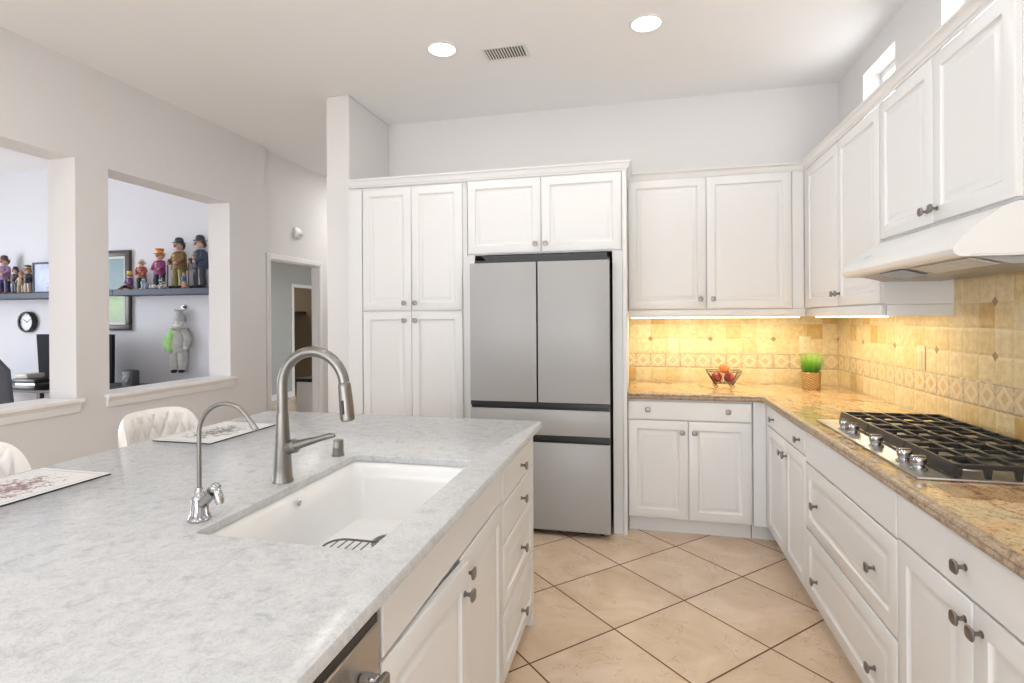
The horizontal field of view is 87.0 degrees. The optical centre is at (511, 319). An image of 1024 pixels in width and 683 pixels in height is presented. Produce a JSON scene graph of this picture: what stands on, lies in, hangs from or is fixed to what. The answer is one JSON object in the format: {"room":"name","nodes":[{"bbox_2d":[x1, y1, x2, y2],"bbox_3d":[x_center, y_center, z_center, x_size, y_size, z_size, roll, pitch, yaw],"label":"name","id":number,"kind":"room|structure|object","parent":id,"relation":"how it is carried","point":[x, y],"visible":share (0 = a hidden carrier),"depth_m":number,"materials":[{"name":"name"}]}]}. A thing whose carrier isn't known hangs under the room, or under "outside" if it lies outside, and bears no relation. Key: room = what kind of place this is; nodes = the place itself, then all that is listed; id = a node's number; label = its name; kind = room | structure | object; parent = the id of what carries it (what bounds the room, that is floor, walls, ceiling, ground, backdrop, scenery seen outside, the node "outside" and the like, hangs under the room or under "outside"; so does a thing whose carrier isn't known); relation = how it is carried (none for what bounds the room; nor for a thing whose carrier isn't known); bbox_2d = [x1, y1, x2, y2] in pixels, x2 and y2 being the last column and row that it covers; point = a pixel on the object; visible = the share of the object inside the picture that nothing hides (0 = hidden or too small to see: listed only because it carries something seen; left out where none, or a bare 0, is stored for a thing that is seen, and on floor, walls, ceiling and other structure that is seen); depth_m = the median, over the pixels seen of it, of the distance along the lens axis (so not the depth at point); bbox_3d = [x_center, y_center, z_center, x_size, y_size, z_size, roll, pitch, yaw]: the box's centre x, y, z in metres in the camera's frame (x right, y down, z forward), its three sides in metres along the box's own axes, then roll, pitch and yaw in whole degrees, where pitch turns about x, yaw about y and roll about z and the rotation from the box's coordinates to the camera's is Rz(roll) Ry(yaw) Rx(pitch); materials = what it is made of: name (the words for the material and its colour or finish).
{"room":"kitchen","nodes":[
{"label":"kitchen","id":0,"kind":"room"},
{"bbox_2d":[0,170,208,401],"bbox_3d":[-4.967,-0.109,5.962,4.990,3.060,0.120,0,0,13],"label":"wall","id":1,"kind":"structure","parent":0,"point":[141,220],"depth_m":5.67,"materials":[{"name":"paint"}]},
{"bbox_2d":[0,292,48,299],"bbox_3d":[-5.516,-0.246,5.906,1.950,0.060,0.239,0,0,13],"label":"wall shelf","id":2,"kind":"object","parent":1,"relation":"attached to","point":[3,296],"visible":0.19,"depth_m":5.71,"materials":[{"name":"grey wood"}]},
{"bbox_2d":[0,255,10,293],"bbox_3d":[-5.573,-0.490,5.922,0.158,0.429,0.143,0,0,2],"label":"figurine","id":3,"kind":"object","parent":2,"relation":"on","point":[5,270],"visible":0.93,"depth_m":5.90,"materials":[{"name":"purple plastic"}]},
{"bbox_2d":[8,266,19,292],"bbox_3d":[-5.432,-0.427,5.901,0.111,0.303,0.101,0,0,25],"label":"figurine","id":4,"kind":"object","parent":2,"relation":"on","point":[15,270],"visible":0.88,"depth_m":5.88,"materials":[{"name":"black plastic"}]},
{"bbox_2d":[15,270,23,292],"bbox_3d":[-5.338,-0.407,5.870,0.093,0.260,0.084,0,0,-10],"label":"figurine","id":5,"kind":"object","parent":2,"relation":"on","point":[20,284],"visible":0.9,"depth_m":5.86,"materials":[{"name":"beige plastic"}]},
{"bbox_2d":[20,265,31,292],"bbox_3d":[-5.245,-0.432,5.847,0.111,0.309,0.101,0,0,13],"label":"figurine","id":6,"kind":"object","parent":2,"relation":"on","point":[27,278],"visible":0.91,"depth_m":5.83,"materials":[{"name":"black plastic"}]},
{"bbox_2d":[32,262,48,292],"bbox_3d":[-5.016,-0.446,5.808,0.350,0.335,0.020,0,0,13],"label":"picture frame","id":7,"kind":"object","parent":2,"relation":"on","point":[40,270],"visible":0.54,"depth_m":5.82,"materials":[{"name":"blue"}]},
{"bbox_2d":[17,311,37,332],"bbox_3d":[-5.354,0.030,5.965,0.234,0.234,0.052,0,0,13],"label":"wall clock","id":8,"kind":"object","parent":1,"relation":"attached to","point":[27,322],"visible":1,"depth_m":5.96,"materials":[{"name":"black plastic"}]},
{"bbox_2d":[109,250,131,329],"bbox_3d":[-4.398,-0.302,5.746,0.840,0.840,0.035,0,0,13],"label":"framed painting","id":9,"kind":"object","parent":1,"relation":"attached to","point":[120,261],"visible":0.41,"depth_m":5.68},
{"bbox_2d":[109,259,123,321],"bbox_3d":[-4.396,-0.302,5.755,0.668,0.668,0.010,0,0,13],"label":"print","id":10,"kind":"object","parent":9,"relation":"attached to","point":[116,266],"depth_m":5.70},
{"bbox_2d":[109,287,208,295],"bbox_3d":[-3.462,-0.272,5.421,1.330,0.060,0.239,0,0,13],"label":"wall shelf","id":11,"kind":"object","parent":1,"relation":"attached to","point":[163,291],"visible":0.67,"depth_m":5.31,"materials":[{"name":"grey wood"}]},
{"bbox_2d":[118,271,133,288],"bbox_3d":[-3.920,-0.397,5.500,0.102,0.195,0.148,0,0,-4],"label":"figurine","id":12,"kind":"object","parent":11,"relation":"on","point":[129,280],"visible":0.97,"depth_m":5.51,"materials":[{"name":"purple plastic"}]},
{"bbox_2d":[134,259,147,288],"bbox_3d":[-3.776,-0.457,5.500,0.120,0.314,0.109,0,0,-15],"label":"figurine","id":13,"kind":"object","parent":11,"relation":"on","point":[141,271],"visible":0.85,"depth_m":5.48,"materials":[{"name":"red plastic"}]},
{"bbox_2d":[141,278,149,288],"bbox_3d":[-3.676,-0.354,5.418,0.083,0.112,0.080,0,0,-42],"label":"dog figurine","id":14,"kind":"object","parent":11,"relation":"on","point":[145,285],"visible":0.92,"depth_m":5.40,"materials":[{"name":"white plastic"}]},
{"bbox_2d":[149,248,165,288],"bbox_3d":[-3.559,-0.508,5.433,0.149,0.413,0.162,0,0,2],"label":"figurine","id":15,"kind":"object","parent":11,"relation":"on","point":[158,267],"visible":0.88,"depth_m":5.42,"materials":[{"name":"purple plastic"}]},
{"bbox_2d":[158,278,166,288],"bbox_3d":[-3.458,-0.355,5.363,0.084,0.112,0.079,0,0,-2],"label":"dog figurine","id":16,"kind":"object","parent":11,"relation":"on","point":[163,284],"visible":0.88,"depth_m":5.34,"materials":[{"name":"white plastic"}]},
{"bbox_2d":[166,237,187,287],"bbox_3d":[-3.329,-0.561,5.389,0.190,0.517,0.172,0,0,19],"label":"figurine","id":17,"kind":"object","parent":11,"relation":"on","point":[178,259],"visible":0.94,"depth_m":5.36,"materials":[{"name":"black plastic"}]},
{"bbox_2d":[180,272,186,287],"bbox_3d":[-3.222,-0.385,5.299,0.063,0.164,0.057,0,0,25],"label":"figurine","id":18,"kind":"object","parent":11,"relation":"on","point":[183,279],"visible":0.98,"depth_m":5.29,"materials":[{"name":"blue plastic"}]},
{"bbox_2d":[187,235,208,287],"bbox_3d":[-3.087,-0.570,5.333,0.196,0.532,0.177,0,0,33],"label":"figurine","id":19,"kind":"object","parent":11,"relation":"on","point":[199,260],"visible":0.98,"depth_m":5.30,"materials":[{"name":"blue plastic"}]},
{"bbox_3d":[-3.349,-0.125,5.502,0.055,0.056,0.030,0,0,13],"label":"wall hook","id":20,"kind":"object","parent":1,"relation":"attached to","visible":0},
{"bbox_2d":[162,309,191,372],"bbox_3d":[-3.372,0.217,5.441,0.228,0.648,0.221,0,0,37],"label":"doll","id":21,"kind":"object","parent":20,"relation":"hanging from","point":[178,339],"visible":1,"depth_m":5.42,"materials":[{"name":"white fabric"}]},
{"bbox_2d":[0,26,266,469],"bbox_3d":[-3.348,-0.112,1.490,0.220,3.060,7.640,0,0,13],"label":"wall","id":22,"kind":"structure","parent":0,"point":[91,127],"depth_m":3.62,"materials":[{"name":"paint"}]},
{"bbox_2d":[0,398,85,424],"bbox_3d":[-3.009,0.550,2.863,0.280,0.088,1.285,0,0,13],"label":"trim","id":23,"kind":"structure","parent":22,"relation":"attached to","point":[15,412],"depth_m":3.22,"materials":[{"name":"paint"}]},
{"bbox_2d":[104,376,237,406],"bbox_3d":[-2.689,0.546,4.216,0.280,0.088,1.195,0,0,13],"label":"trim","id":24,"kind":"structure","parent":22,"relation":"attached to","point":[133,394],"depth_m":4.09,"materials":[{"name":"paint"}]},
{"bbox_2d":[271,262,311,394],"bbox_3d":[-4.414,0.194,8.709,0.200,2.440,5.480,0,0,13],"label":"wall","id":25,"kind":"structure","parent":0,"point":[283,276],"depth_m":9.61,"materials":[{"name":"paint"}]},
{"bbox_2d":[272,391,291,400],"bbox_3d":[-4.468,1.366,7.986,0.015,0.100,3.880,0,0,13],"label":"baseboard","id":26,"kind":"structure","parent":25,"relation":"attached to","point":[274,397],"depth_m":9.44,"materials":[{"name":"paint"}]},
{"bbox_2d":[291,284,311,395],"bbox_3d":[-3.902,0.379,10.402,0.015,2.060,1.090,0,0,13],"label":"trim","id":27,"kind":"structure","parent":25,"relation":"attached to","point":[292,285],"depth_m":9.90,"materials":[{"name":"paint"}]},
{"bbox_2d":[265,150,327,412],"bbox_3d":[-2.034,-0.127,7.005,0.080,3.060,3.700,0,0,13],"label":"wall","id":28,"kind":"structure","parent":0,"point":[295,195],"depth_m":5.77,"materials":[{"name":"paint"}]},
{"bbox_2d":[266,252,322,412],"bbox_3d":[-2.318,0.376,5.736,0.105,2.060,0.951,0,0,13],"label":"trim","id":29,"kind":"structure","parent":28,"relation":"attached to","point":[317,268],"depth_m":6.12,"materials":[{"name":"paint"}]},
{"bbox_2d":[294,228,302,238],"bbox_3d":[-2.266,-0.914,5.743,0.058,0.110,0.090,0,0,13],"label":"wall sensor","id":30,"kind":"object","parent":28,"relation":"attached to","point":[298,234],"visible":1,"depth_m":5.72,"materials":[{"name":"plastic"}]},
{"bbox_2d":[294,288,311,386],"bbox_3d":[-4.803,0.193,11.411,1.800,2.440,0.100,0,0,13],"label":"wall","id":31,"kind":"structure","parent":0,"point":[302,298],"depth_m":11.25,"materials":[{"name":"paint"}]},
{"bbox_2d":[326,95,388,412],"bbox_3d":[-1.212,-0.129,4.324,0.188,3.060,0.660,0,0,13],"label":"wall partition","id":32,"kind":"structure","parent":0,"point":[357,139],"depth_m":4.01,"materials":[{"name":"paint"}]},
{"bbox_2d":[0,0,906,177],"bbox_3d":[-2.901,-1.707,3.199,10.300,0.120,11.500,0,0,13],"label":"ceiling","id":33,"kind":"structure","parent":0,"point":[264,72],"depth_m":3.36,"materials":[{"name":"paint"}]},
{"bbox_2d":[426,41,457,56],"bbox_3d":[-0.431,-1.658,3.321,0.196,0.008,0.196,0,0,13],"label":"recessed light","id":34,"kind":"object","parent":33,"relation":"in","point":[436,48],"visible":1,"depth_m":3.31,"materials":[{"name":"paint"}]},
{"bbox_2d":[481,43,530,61],"bbox_3d":[-0.038,-1.661,3.366,0.280,0.006,0.170,0,0,13],"label":"ceiling vent","id":35,"kind":"object","parent":33,"relation":"in","point":[515,51],"visible":1,"depth_m":3.37,"materials":[{"name":"metal"}]},
{"bbox_2d":[628,14,663,32],"bbox_3d":[0.756,-1.664,3.043,0.196,0.008,0.196,0,0,13],"label":"recessed light","id":36,"kind":"object","parent":33,"relation":"in","point":[645,23],"visible":1,"depth_m":3.03,"materials":[{"name":"paint"}]},
{"bbox_2d":[272,387,861,682],"bbox_3d":[-2.653,1.470,4.176,10.300,0.120,13.500,0,0,13],"label":"floor","id":37,"kind":"structure","parent":0,"point":[639,606],"depth_m":2.54,"materials":[{"name":"tile"}]},
{"bbox_2d":[0,359,13,403],"bbox_3d":[-4.404,0.869,4.691,0.616,1.099,0.593,0,0,-4],"label":"office chair","id":38,"kind":"object","parent":37,"relation":"on","point":[6,389],"visible":0.06,"depth_m":4.45,"materials":[{"name":"grey fabric"}]},
{"bbox_2d":[0,442,31,477],"bbox_3d":[-1.672,0.915,1.708,0.440,0.988,0.410,0,0,13],"label":"counter stool","id":39,"kind":"object","parent":37,"relation":"on","point":[12,460],"visible":0.18,"depth_m":1.89,"materials":[{"name":"white fabric"}]},
{"bbox_2d":[12,383,151,398],"bbox_3d":[-4.463,1.044,5.440,2.800,0.750,0.630,0,0,13],"label":"office desk","id":40,"kind":"object","parent":37,"relation":"on","point":[40,393],"visible":0.08,"depth_m":5.17,"materials":[{"name":"wood"}]},
{"bbox_2d":[12,372,49,390],"bbox_3d":[-4.592,0.595,5.187,0.300,0.150,0.200,0,0,13],"label":"printer","id":41,"kind":"object","parent":40,"relation":"on","point":[34,381],"visible":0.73,"depth_m":5.11,"materials":[{"name":"black plastic"}]},
{"bbox_2d":[16,372,44,378],"bbox_3d":[-4.636,0.542,5.197,0.150,0.044,0.160,0,0,13],"label":"tray","id":42,"kind":"object","parent":41,"relation":"on","point":[33,375],"depth_m":5.15,"materials":[{"name":"beige plastic"}]},
{"bbox_2d":[36,334,114,382],"bbox_3d":[-4.314,0.408,5.367,0.950,0.520,0.180,0,0,13],"label":"monitor","id":43,"kind":"object","parent":40,"relation":"on","point":[42,339],"visible":0.26,"depth_m":5.40,"materials":[{"name":"black plastic"}]},
{"bbox_2d":[122,369,139,387],"bbox_3d":[-3.659,0.574,5.179,0.124,0.180,0.106,0,0,13],"label":"speaker","id":44,"kind":"object","parent":40,"relation":"on","point":[131,377],"visible":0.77,"depth_m":5.14},
{"bbox_2d":[122,375,128,383],"bbox_3d":[-3.670,0.574,5.130,0.084,0.084,0.005,0,0,13],"label":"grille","id":45,"kind":"object","parent":44,"relation":"attached to","point":[125,378],"depth_m":5.13,"materials":[{"name":"silver plastic"}]},
{"bbox_2d":[118,406,197,447],"bbox_3d":[-1.497,0.913,2.447,0.440,0.988,0.410,0,0,13],"label":"counter stool","id":46,"kind":"object","parent":37,"relation":"on","point":[150,424],"visible":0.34,"depth_m":2.51,"materials":[{"name":"white fabric"}]},
{"bbox_2d":[296,376,311,411],"bbox_3d":[-2.383,1.055,6.588,0.320,0.700,0.380,0,0,13],"label":"base cabinet","id":47,"kind":"object","parent":37,"relation":"on","point":[304,384],"visible":0.2,"depth_m":6.42,"materials":[{"name":"paint"}]},
{"bbox_2d":[313,612,389,682],"bbox_3d":[-0.563,0.969,0.781,0.610,0.866,0.598,0,0,13],"label":"dishwasher","id":48,"kind":"object","parent":37,"relation":"on","point":[358,661],"visible":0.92,"depth_m":0.93,"materials":[{"name":"silver metal"}]},
{"bbox_2d":[348,182,480,417],"bbox_3d":[-0.652,0.223,4.151,0.976,2.350,0.736,0,0,13],"label":"pantry cabinet","id":49,"kind":"object","parent":37,"relation":"on","point":[408,245],"depth_m":3.82,"materials":[{"name":"paint"}]},
{"bbox_2d":[376,472,502,682],"bbox_3d":[-0.385,0.963,1.530,0.613,0.875,0.925,0,0,13],"label":"base cabinet","id":50,"kind":"object","parent":37,"relation":"on","point":[443,623],"visible":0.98,"depth_m":1.40,"materials":[{"name":"paint"}]},
{"bbox_2d":[500,437,533,682],"bbox_3d":[-0.225,0.961,2.260,0.589,0.875,0.566,0,0,13],"label":"base cabinet","id":51,"kind":"object","parent":37,"relation":"on","point":[517,476],"visible":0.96,"depth_m":2.14,"materials":[{"name":"paint"}]},
{"bbox_2d":[0,411,541,682],"bbox_3d":[-0.922,0.479,1.303,1.496,0.094,2.950,0,0,13],"label":"countertop","id":52,"kind":"structure","parent":51,"relation":"on","point":[106,579],"depth_m":1.09,"materials":[{"name":"white stone"}]},
{"bbox_2d":[0,468,110,506],"bbox_3d":[-1.449,0.489,1.546,0.280,0.004,0.400,0,0,13],"label":"placemat","id":53,"kind":"object","parent":52,"relation":"on","point":[34,483],"visible":1,"depth_m":1.62,"materials":[{"name":"white fabric"}]},
{"bbox_2d":[152,422,275,443],"bbox_3d":[-1.269,0.487,2.336,0.280,0.004,0.400,0,0,13],"label":"placemat","id":54,"kind":"object","parent":52,"relation":"on","point":[219,432],"visible":0.8,"depth_m":2.29,"materials":[{"name":"white fabric"}]},
{"bbox_2d":[187,401,257,522],"bbox_3d":[-0.695,0.343,1.301,0.193,0.290,0.054,0,0,13],"label":"water tap","id":55,"kind":"object","parent":52,"relation":"on","point":[200,501],"visible":1,"depth_m":1.30,"materials":[{"name":"silver metal"}]},
{"bbox_2d":[272,346,354,483],"bbox_3d":[-0.590,0.284,1.601,0.269,0.406,0.062,0,0,13],"label":"kitchen faucet","id":56,"kind":"object","parent":52,"relation":"on","point":[284,447],"visible":1,"depth_m":1.60,"materials":[{"name":"silver metal"}]},
{"bbox_2d":[208,461,464,549],"bbox_3d":[-0.433,0.625,1.543,0.530,0.231,0.820,0,0,13],"label":"sink","id":57,"kind":"object","parent":52,"relation":"in","point":[363,500],"visible":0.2,"depth_m":1.82,"materials":[{"name":"ceramic"}]},
{"bbox_2d":[322,538,378,549],"bbox_3d":[-0.483,0.697,1.485,0.257,0.023,0.392,0,0,13],"label":"rack","id":58,"kind":"object","parent":57,"relation":"in","point":[340,539],"visible":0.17,"depth_m":1.67,"materials":[{"name":"silver metal"}]},
{"bbox_2d":[470,252,613,535],"bbox_3d":[0.257,0.481,3.861,0.915,1.825,0.770,0,0,13],"label":"refrigerator","id":59,"kind":"object","parent":37,"relation":"on","point":[541,325],"visible":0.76,"depth_m":3.47,"materials":[{"name":"grey metal"}]},
{"bbox_2d":[612,170,628,534],"bbox_3d":[0.778,0.215,3.828,0.090,2.350,0.708,0,0,13],"label":"panel","id":60,"kind":"object","parent":37,"relation":"on","point":[624,177],"depth_m":3.49,"materials":[{"name":"paint"}]},
{"bbox_2d":[628,399,752,537],"bbox_3d":[1.200,0.952,3.737,0.759,0.872,0.669,0,0,13],"label":"base cabinet","id":61,"kind":"object","parent":37,"relation":"on","point":[690,462],"visible":0.99,"depth_m":3.44,"materials":[{"name":"paint"}]},
{"bbox_2d":[751,402,774,539],"bbox_3d":[1.573,0.950,3.367,0.136,0.872,0.108,0,0,13],"label":"cabinet filler","id":62,"kind":"object","parent":37,"relation":"on","point":[759,529],"visible":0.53,"depth_m":3.35,"materials":[{"name":"paint"}]},
{"bbox_2d":[767,406,818,610],"bbox_3d":[1.754,0.950,2.865,0.629,0.872,0.783,0,0,13],"label":"base cabinet","id":63,"kind":"object","parent":37,"relation":"on","point":[787,461],"visible":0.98,"depth_m":2.85,"materials":[{"name":"paint"}]},
{"bbox_2d":[805,431,900,682],"bbox_3d":[1.556,0.952,2.029,0.629,0.872,0.930,0,0,13],"label":"base cabinet","id":64,"kind":"object","parent":37,"relation":"on","point":[852,538],"visible":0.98,"depth_m":1.97,"materials":[{"name":"paint"}]},
{"bbox_2d":[898,494,1023,682],"bbox_3d":[1.361,0.955,1.202,0.629,0.872,0.765,0,0,13],"label":"base cabinet","id":65,"kind":"object","parent":37,"relation":"on","point":[961,611],"visible":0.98,"depth_m":1.36,"materials":[{"name":"paint"}]},
{"bbox_3d":[1.203,0.956,0.536,0.629,0.872,0.600,0,0,13],"label":"base cabinet","id":66,"kind":"object","parent":37,"relation":"on","visible":0},
{"bbox_2d":[628,381,1023,579],"bbox_3d":[1.166,0.496,2.124,1.440,0.040,3.828,0,0,13],"label":"countertop","id":67,"kind":"structure","parent":66,"relation":"on","point":[990,517],"depth_m":1.74,"materials":[{"name":"beige stone"}]},
{"bbox_2d":[705,369,741,387],"bbox_3d":[1.446,0.406,3.692,0.226,0.119,0.150,0,0,13],"label":"fruit basket","id":68,"kind":"object","parent":67,"relation":"on","point":[708,373],"visible":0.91,"depth_m":3.66,"materials":[{"name":"brown metal"}]},
{"bbox_2d":[711,372,722,381],"bbox_3d":[1.403,0.395,3.698,0.072,0.070,0.074,0,0,43],"label":"apple","id":69,"kind":"object","parent":68,"relation":"in","point":[716,374],"visible":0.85,"depth_m":3.67,"materials":[{"name":"red food"}]},
{"bbox_2d":[724,373,734,382],"bbox_3d":[1.478,0.397,3.672,0.070,0.068,0.067,0,0,41],"label":"apple","id":70,"kind":"object","parent":68,"relation":"in","point":[727,376],"visible":0.97,"depth_m":3.65,"materials":[{"name":"red food"}]},
{"bbox_2d":[719,364,729,373],"bbox_3d":[1.454,0.336,3.699,0.073,0.070,0.073,0,0,43],"label":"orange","id":71,"kind":"object","parent":70,"relation":"on","point":[724,368],"visible":0.98,"depth_m":3.67,"materials":[{"name":"orange food"}]},
{"bbox_2d":[797,351,829,389],"bbox_3d":[2.017,0.341,3.619,0.254,0.256,0.246,0,0,-17],"label":"potted grass","id":72,"kind":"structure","parent":67,"relation":"on","point":[811,376],"depth_m":3.58,"materials":[{"name":"plant"}]},
{"bbox_2d":[816,411,1023,484],"bbox_3d":[1.560,0.447,2.004,0.510,0.053,0.945,0,0,13],"label":"gas cooktop","id":73,"kind":"object","parent":67,"relation":"in","point":[947,448],"visible":1,"depth_m":1.87,"materials":[{"name":"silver metal"}]},
{"bbox_2d":[388,82,838,508],"bbox_3d":[0.577,-0.139,4.323,3.615,3.060,0.160,0,0,13],"label":"wall","id":74,"kind":"structure","parent":0,"point":[777,125],"depth_m":4.14,"materials":[{"name":"paint"}]},
{"bbox_2d":[467,171,621,261],"bbox_3d":[0.276,-0.700,3.929,1.048,0.514,0.736,0,0,13],"label":"upper cabinet","id":75,"kind":"object","parent":74,"relation":"attached to","point":[577,213],"visible":0.98,"depth_m":3.59,"materials":[{"name":"paint"}]},
{"bbox_2d":[348,159,631,188],"bbox_3d":[-0.171,-0.984,3.849,1.997,0.060,0.371,0,0,13],"label":"crown molding","id":76,"kind":"structure","parent":75,"relation":"on","point":[616,165],"depth_m":3.66,"materials":[{"name":"paint"}]},
{"bbox_2d":[668,338,677,353],"bbox_3d":[1.216,0.203,4.075,0.076,0.120,0.010,0,0,13],"label":"wall outlet","id":77,"kind":"object","parent":74,"relation":"attached to","point":[672,342],"visible":1,"depth_m":4.07,"materials":[{"name":"beige plastic"}]},
{"bbox_2d":[628,171,805,317],"bbox_3d":[1.423,-0.501,3.860,1.152,0.972,0.347,0,0,13],"label":"upper cabinet","id":78,"kind":"object","parent":74,"relation":"attached to","point":[718,246],"visible":1,"depth_m":3.72,"materials":[{"name":"paint"}]},
{"bbox_2d":[632,317,798,318],"bbox_3d":[1.404,-0.038,3.781,1.117,0.060,0.035,0,0,13],"label":"light","id":79,"kind":"object","parent":78,"relation":"attached to","point":[647,317],"visible":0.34,"depth_m":3.76,"materials":[{"name":"paint"}]},
{"bbox_2d":[629,0,994,180],"bbox_3d":[1.148,-1.008,2.715,1.151,0.048,2.073,0,0,13],"label":"crown molding","id":80,"kind":"structure","parent":78,"relation":"on","point":[970,9],"depth_m":2.53,"materials":[{"name":"paint"}]},
{"bbox_2d":[629,310,837,384],"bbox_3d":[1.606,0.202,3.993,1.442,0.538,0.010,0,0,13],"label":"backsplash","id":81,"kind":"structure","parent":74,"relation":"attached to","point":[765,350],"depth_m":3.98,"materials":[{"name":"tile"}]},
{"bbox_2d":[799,336,810,352],"bbox_3d":[2.097,0.183,3.867,0.076,0.120,0.010,0,0,13],"label":"wall outlet","id":82,"kind":"object","parent":74,"relation":"attached to","point":[804,341],"visible":0.94,"depth_m":3.86,"materials":[{"name":"beige plastic"}]},
{"bbox_2d":[800,371,821,389],"bbox_3d":[2.005,0.410,3.622,0.125,0.116,0.125,0,0,13],"label":"pot","id":83,"kind":"object","parent":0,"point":[810,380],"depth_m":3.58,"materials":[{"name":"wicker"}]},
{"bbox_2d":[838,0,981,404],"bbox_3d":[1.544,-0.139,0.210,0.160,3.060,7.720,0,0,13],"label":"wall","id":84,"kind":"structure","parent":0,"point":[915,21],"depth_m":3.02,"materials":[{"name":"paint"}]},
{"bbox_2d":[804,105,953,316],"bbox_3d":[1.948,-0.503,3.008,0.332,0.972,1.157,0,0,13],"label":"upper cabinet","id":85,"kind":"object","parent":84,"relation":"attached to","point":[842,187],"visible":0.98,"depth_m":2.81,"materials":[{"name":"paint"}]},
{"bbox_2d":[816,316,888,317],"bbox_3d":[1.865,-0.040,3.012,0.035,0.060,1.000,0,0,13],"label":"light","id":86,"kind":"object","parent":85,"relation":"attached to","point":[816,316],"visible":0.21,"depth_m":3.00,"materials":[{"name":"paint"}]},
{"bbox_2d":[881,61,894,102],"bbox_3d":[2.275,-1.310,3.155,0.040,0.445,0.437,0,0,13],"label":"window","id":87,"kind":"structure","parent":84,"relation":"in","point":[891,68],"depth_m":3.30,"materials":[{"name":"glass"}]},
{"bbox_2d":[917,345,925,369],"bbox_3d":[2.033,0.190,2.685,0.009,0.120,0.076,0,0,13],"label":"wall outlet","id":88,"kind":"object","parent":84,"relation":"attached to","point":[921,350],"visible":1,"depth_m":2.67,"materials":[{"name":"beige plastic"}]},
{"bbox_2d":[838,271,1023,440],"bbox_3d":[1.870,0.119,1.953,0.010,0.706,3.860,0,0,13],"label":"backsplash","id":89,"kind":"structure","parent":84,"relation":"attached to","point":[973,374],"depth_m":2.40,"materials":[{"name":"tile"}]},
{"bbox_2d":[842,200,1023,281],"bbox_3d":[1.643,-0.259,2.008,0.450,0.183,0.910,0,0,13],"label":"range hood","id":90,"kind":"object","parent":84,"relation":"attached to","point":[990,241],"visible":1,"depth_m":1.76,"materials":[{"name":"white metal"}]},
{"bbox_2d":[879,0,1023,240],"bbox_3d":[1.708,-0.670,1.992,0.332,0.632,0.923,0,0,13],"label":"upper cabinet","id":91,"kind":"object","parent":84,"relation":"attached to","point":[952,133],"visible":1,"depth_m":1.85,"materials":[{"name":"paint"}]},
{"bbox_3d":[-5.125,0.196,10.485,2.000,2.440,2.050,0,0,13],"label":"wall","id":92,"kind":"structure","parent":0,"visible":0},
{"bbox_2d":[294,311,305,313],"bbox_3d":[-5.183,-0.134,10.550,1.440,0.040,1.730,0,0,13],"label":"closet shelf","id":93,"kind":"object","parent":92,"relation":"attached to","point":[295,312],"visible":0.14,"depth_m":11.08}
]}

